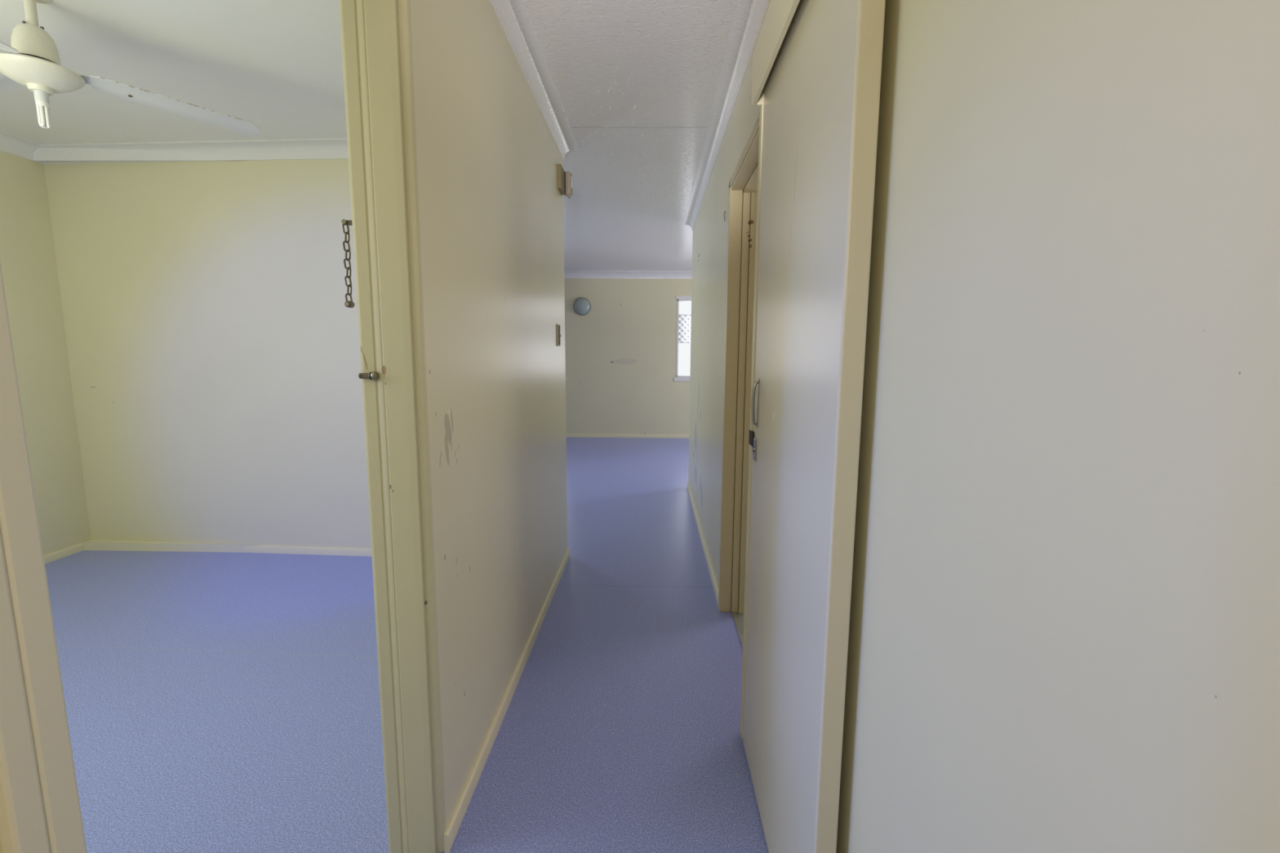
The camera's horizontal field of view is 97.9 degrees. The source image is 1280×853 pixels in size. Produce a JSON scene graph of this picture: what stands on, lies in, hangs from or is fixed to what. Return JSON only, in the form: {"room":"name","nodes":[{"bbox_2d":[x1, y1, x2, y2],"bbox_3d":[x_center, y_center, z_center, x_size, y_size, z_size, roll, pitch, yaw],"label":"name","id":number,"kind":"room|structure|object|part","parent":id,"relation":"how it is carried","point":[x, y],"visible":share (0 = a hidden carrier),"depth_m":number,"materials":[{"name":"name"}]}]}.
{"room":"hallway","nodes":[
{"label":"hallway","id":0,"kind":"room"},
{"bbox_2d":[0,151,91,555],"bbox_3d":[-3.574,-0.198,1.692,0.100,2.400,3.451,0,7,1],"label":"wall","id":1,"kind":"structure","parent":0,"point":[28,260],"depth_m":3.25,"materials":[{"name":"beige paint"}]},
{"bbox_2d":[44,158,371,548],"bbox_3d":[-2.074,-0.405,3.345,3.032,2.400,0.079,1,7,4],"label":"wall","id":2,"kind":"structure","parent":0,"point":[212,339],"depth_m":3.33,"materials":[{"name":"beige paint"}]},
{"bbox_2d":[0,130,348,164],"bbox_3d":[-2.054,-1.341,1.560,2.925,0.080,3.351,0,7,1],"label":"trim","id":3,"kind":"structure","parent":2,"relation":"attached to","point":[329,148],"depth_m":3.13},
{"bbox_2d":[43,539,371,564],"bbox_3d":[-2.068,0.975,1.863,2.925,0.048,3.351,0,7,1],"label":"baseboard","id":4,"kind":"structure","parent":2,"relation":"attached to","point":[78,548],"depth_m":3.44,"materials":[{"name":"beige wood"}]},
{"bbox_2d":[81,542,569,852],"bbox_3d":[-2.006,0.896,2.450,3.102,0.052,2.065,0,7,1],"label":"baseboard","id":5,"kind":"structure","parent":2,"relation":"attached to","point":[453,826],"depth_m":2.24,"materials":[{"name":"beige wood"}]},
{"bbox_2d":[0,0,567,852],"bbox_3d":[-0.565,-0.005,0.360,0.125,2.400,5.890,0,7,1],"label":"wall","id":6,"kind":"structure","parent":0,"point":[491,202],"depth_m":1.70,"materials":[{"name":"beige paint"}]},
{"bbox_2d":[0,261,87,852],"bbox_3d":[-0.566,0.131,0.439,0.151,2.110,0.065,0,7,1],"label":"trim","id":7,"kind":"structure","parent":6,"relation":"attached to","point":[40,809],"depth_m":0.45,"materials":[{"name":"beige wood"}]},
{"bbox_2d":[33,0,578,160],"bbox_3d":[-2.001,-1.173,0.278,3.168,0.080,5.968,0,7,1],"label":"trim","id":8,"kind":"structure","parent":6,"relation":"attached to","point":[513,16],"depth_m":2.57,"materials":[{"name":"white wood"}]},
{"bbox_2d":[341,218,354,307],"bbox_3d":[-0.634,-0.356,1.223,0.032,0.188,0.018,0,7,1],"label":"chain","id":9,"kind":"object","parent":6,"relation":"attached to","point":[348,304],"visible":1,"depth_m":1.22,"materials":[{"name":"metal"}]},
{"bbox_3d":[-0.632,-0.443,1.213,0.028,0.010,0.006,0,7,1],"label":"mounting plate","id":10,"kind":"part","parent":9,"relation":"part of","materials":[{"name":"metal"}]},
{"bbox_2d":[358,371,378,380],"bbox_3d":[-0.601,-0.112,1.235,0.042,0.020,0.020,0,7,1],"label":"door latch","id":11,"kind":"object","parent":6,"relation":"attached to","point":[374,375],"visible":1,"depth_m":1.23,"materials":[{"name":"metal"}]},
{"bbox_3d":[-0.587,-0.112,1.235,0.014,0.020,0.020,0,7,1],"label":"pin knob","id":12,"kind":"part","parent":11,"relation":"part of","materials":[{"name":"silver metal"}]},
{"bbox_2d":[338,0,446,852],"bbox_3d":[-0.554,0.041,1.275,0.142,2.070,0.037,0,7,1],"label":"trim","id":13,"kind":"structure","parent":6,"relation":"attached to","point":[376,39],"depth_m":1.25,"materials":[{"name":"beige wood"}]},
{"bbox_2d":[556,324,560,346],"bbox_3d":[-0.437,-0.494,3.017,0.012,0.116,0.080,0,7,1],"label":"light switch","id":14,"kind":"object","parent":6,"relation":"attached to","point":[558,326],"visible":1,"depth_m":2.99,"materials":[{"name":"white plastic"}]},
{"bbox_2d":[557,164,573,198],"bbox_3d":[-0.406,-1.333,3.043,0.058,0.141,0.182,0,7,1],"label":"sensor","id":15,"kind":"object","parent":6,"relation":"attached to","point":[565,180],"visible":1,"depth_m":3.07,"materials":[{"name":"plastic"}]},
{"bbox_2d":[0,0,737,271],"bbox_3d":[-0.232,-1.551,2.632,7.000,0.080,11.010,0,7,1],"label":"ceiling","id":16,"kind":"structure","parent":0,"point":[276,66],"depth_m":2.43,"materials":[{"name":"white paint"}]},
{"bbox_2d":[0,0,260,135],"bbox_3d":[-2.061,-1.200,1.768,1.061,0.415,1.041,0,7,1],"label":"ceiling fan","id":17,"kind":"object","parent":16,"relation":"hanging from","point":[33,61],"visible":1,"depth_m":1.85,"materials":[{"name":"white metal"}]},
{"bbox_3d":[-1.922,-1.117,1.497,0.104,0.055,0.485,-1,8,-12],"label":"blade","id":18,"kind":"part","parent":17,"relation":"part of","materials":[{"name":"white paint"}]},
{"bbox_3d":[-2.346,-1.181,1.967,0.485,0.055,0.104,3,8,18],"label":"blade","id":19,"kind":"part","parent":17,"relation":"part of","materials":[{"name":"white paint"}]},
{"bbox_2d":[33,89,49,104],"bbox_3d":[-1.997,-1.099,1.862,0.035,0.034,0.035,0,7,1],"label":"socket","id":20,"kind":"object","parent":17,"relation":"attached to","point":[41,96],"depth_m":1.85,"materials":[{"name":"white plastic"}]},
{"bbox_3d":[-1.998,-1.075,1.865,0.033,0.014,0.033,0,7,1],"label":"bulb","id":21,"kind":"part","parent":17,"relation":"part of","materials":[{"name":"white glass"}]},
{"bbox_3d":[-1.997,-1.166,1.853,0.223,0.076,0.223,0,7,1],"label":"lamp shade","id":22,"kind":"part","parent":17,"relation":"part of","materials":[{"name":"white metal"}]},
{"bbox_3d":[-1.723,-1.195,2.096,0.485,0.055,0.104,-6,10,-41],"label":"blade","id":23,"kind":"part","parent":17,"relation":"part of","materials":[{"name":"white paint"}]},
{"bbox_2d":[44,437,768,852],"bbox_3d":[-0.247,0.906,2.954,7.000,0.083,11.010,0,7,1],"label":"floor","id":24,"kind":"structure","parent":0,"point":[215,702],"depth_m":2.01,"materials":[{"name":"blue carpet"}]},
{"bbox_2d":[564,278,692,435],"bbox_3d":[-0.121,-1.029,8.200,6.800,2.400,0.100,0,7,1],"label":"wall","id":25,"kind":"structure","parent":0,"point":[620,355],"depth_m":8.16,"materials":[{"name":"beige paint"}]},
{"bbox_2d":[573,297,591,315],"bbox_3d":[-0.837,-1.732,8.030,0.252,0.252,0.086,0,7,1],"label":"round wall light","id":26,"kind":"object","parent":25,"relation":"attached to","point":[582,306],"visible":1,"depth_m":8.01,"materials":[{"name":"grey glass"}]},
{"bbox_2d":[566,433,688,438],"bbox_3d":[-0.129,0.142,8.297,6.600,0.052,0.012,0,7,1],"label":"baseboard","id":27,"kind":"structure","parent":25,"relation":"attached to","point":[568,435],"depth_m":8.29,"materials":[{"name":"beige wood"}]},
{"bbox_2d":[564,271,692,278],"bbox_3d":[-0.117,-2.161,7.936,6.600,0.088,0.130,0,7,1],"label":"trim","id":28,"kind":"structure","parent":25,"relation":"attached to","point":[567,274],"depth_m":7.97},
{"bbox_2d":[673,295,691,381],"bbox_3d":[1.095,-1.276,8.159,2.971,1.225,0.154,0,7,1],"label":"window","id":29,"kind":"structure","parent":25,"relation":"in","point":[680,298],"depth_m":8.17,"materials":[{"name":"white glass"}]},
{"bbox_2d":[688,0,1279,852],"bbox_3d":[0.432,-0.117,1.256,0.110,2.400,7.740,0,7,1],"label":"wall","id":30,"kind":"structure","parent":0,"point":[1064,625],"depth_m":0.49,"materials":[{"name":"beige paint"}]},
{"bbox_2d":[686,481,718,606],"bbox_3d":[1.746,0.720,3.971,2.662,0.052,2.542,0,7,1],"label":"baseboard","id":31,"kind":"structure","parent":30,"relation":"attached to","point":[714,584],"depth_m":3.48,"materials":[{"name":"beige wood"}]},
{"bbox_2d":[683,0,769,231],"bbox_3d":[1.671,-1.261,1.119,2.728,0.080,7.818,0,7,1],"label":"trim","id":32,"kind":"structure","parent":30,"relation":"attached to","point":[748,16],"depth_m":2.39,"materials":[{"name":"white wood"}]},
{"bbox_2d":[732,611,742,646],"bbox_3d":[0.445,0.954,2.299,0.016,0.006,0.830,0,7,1],"label":"trim","id":33,"kind":"structure","parent":30,"relation":"attached to","point":[734,614],"depth_m":2.56,"materials":[{"name":"wood"}]},
{"bbox_2d":[718,182,757,613],"bbox_3d":[0.458,-0.093,2.595,0.133,2.005,0.062,0,7,1],"label":"trim","id":34,"kind":"structure","parent":30,"relation":"attached to","point":[742,206],"depth_m":2.57,"materials":[{"name":"beige wood"}]},
{"bbox_2d":[728,113,759,192],"bbox_3d":[0.455,-1.005,2.040,0.133,0.062,0.925,0,7,1],"label":"trim","id":35,"kind":"structure","parent":30,"relation":"attached to","point":[744,175],"depth_m":2.18,"materials":[{"name":"beige wood"}]},
{"bbox_2d":[751,0,799,106],"bbox_3d":[0.339,-0.859,0.770,0.090,0.137,1.565,0,7,1],"label":"trim","id":36,"kind":"structure","parent":30,"relation":"attached to","point":[780,14],"depth_m":1.32,"materials":[{"name":"beige wood"}]},
{"bbox_2d":[740,0,885,852],"bbox_3d":[0.338,0.058,1.306,0.059,2.020,0.779,0,7,1],"label":"door","id":37,"kind":"structure","parent":30,"relation":"in","point":[820,108],"depth_m":1.08,"materials":[{"name":"beige paint"}]},
{"bbox_3d":[0.332,0.067,1.611,0.005,0.063,0.032,0,7,1],"label":"lock plate","id":38,"kind":"part","parent":37,"relation":"part of","materials":[{"name":"silver metal"}]},
{"bbox_3d":[0.325,-0.066,1.576,0.019,0.129,0.008,0,7,1],"label":"handle","id":39,"kind":"part","parent":37,"relation":"part of","materials":[{"name":"silver metal"}]},
{"bbox_3d":[0.334,-0.065,1.576,0.003,0.138,0.020,0,7,1],"label":"handle plate","id":40,"kind":"part","parent":37,"relation":"part of","materials":[{"name":"silver metal"}]}
]}

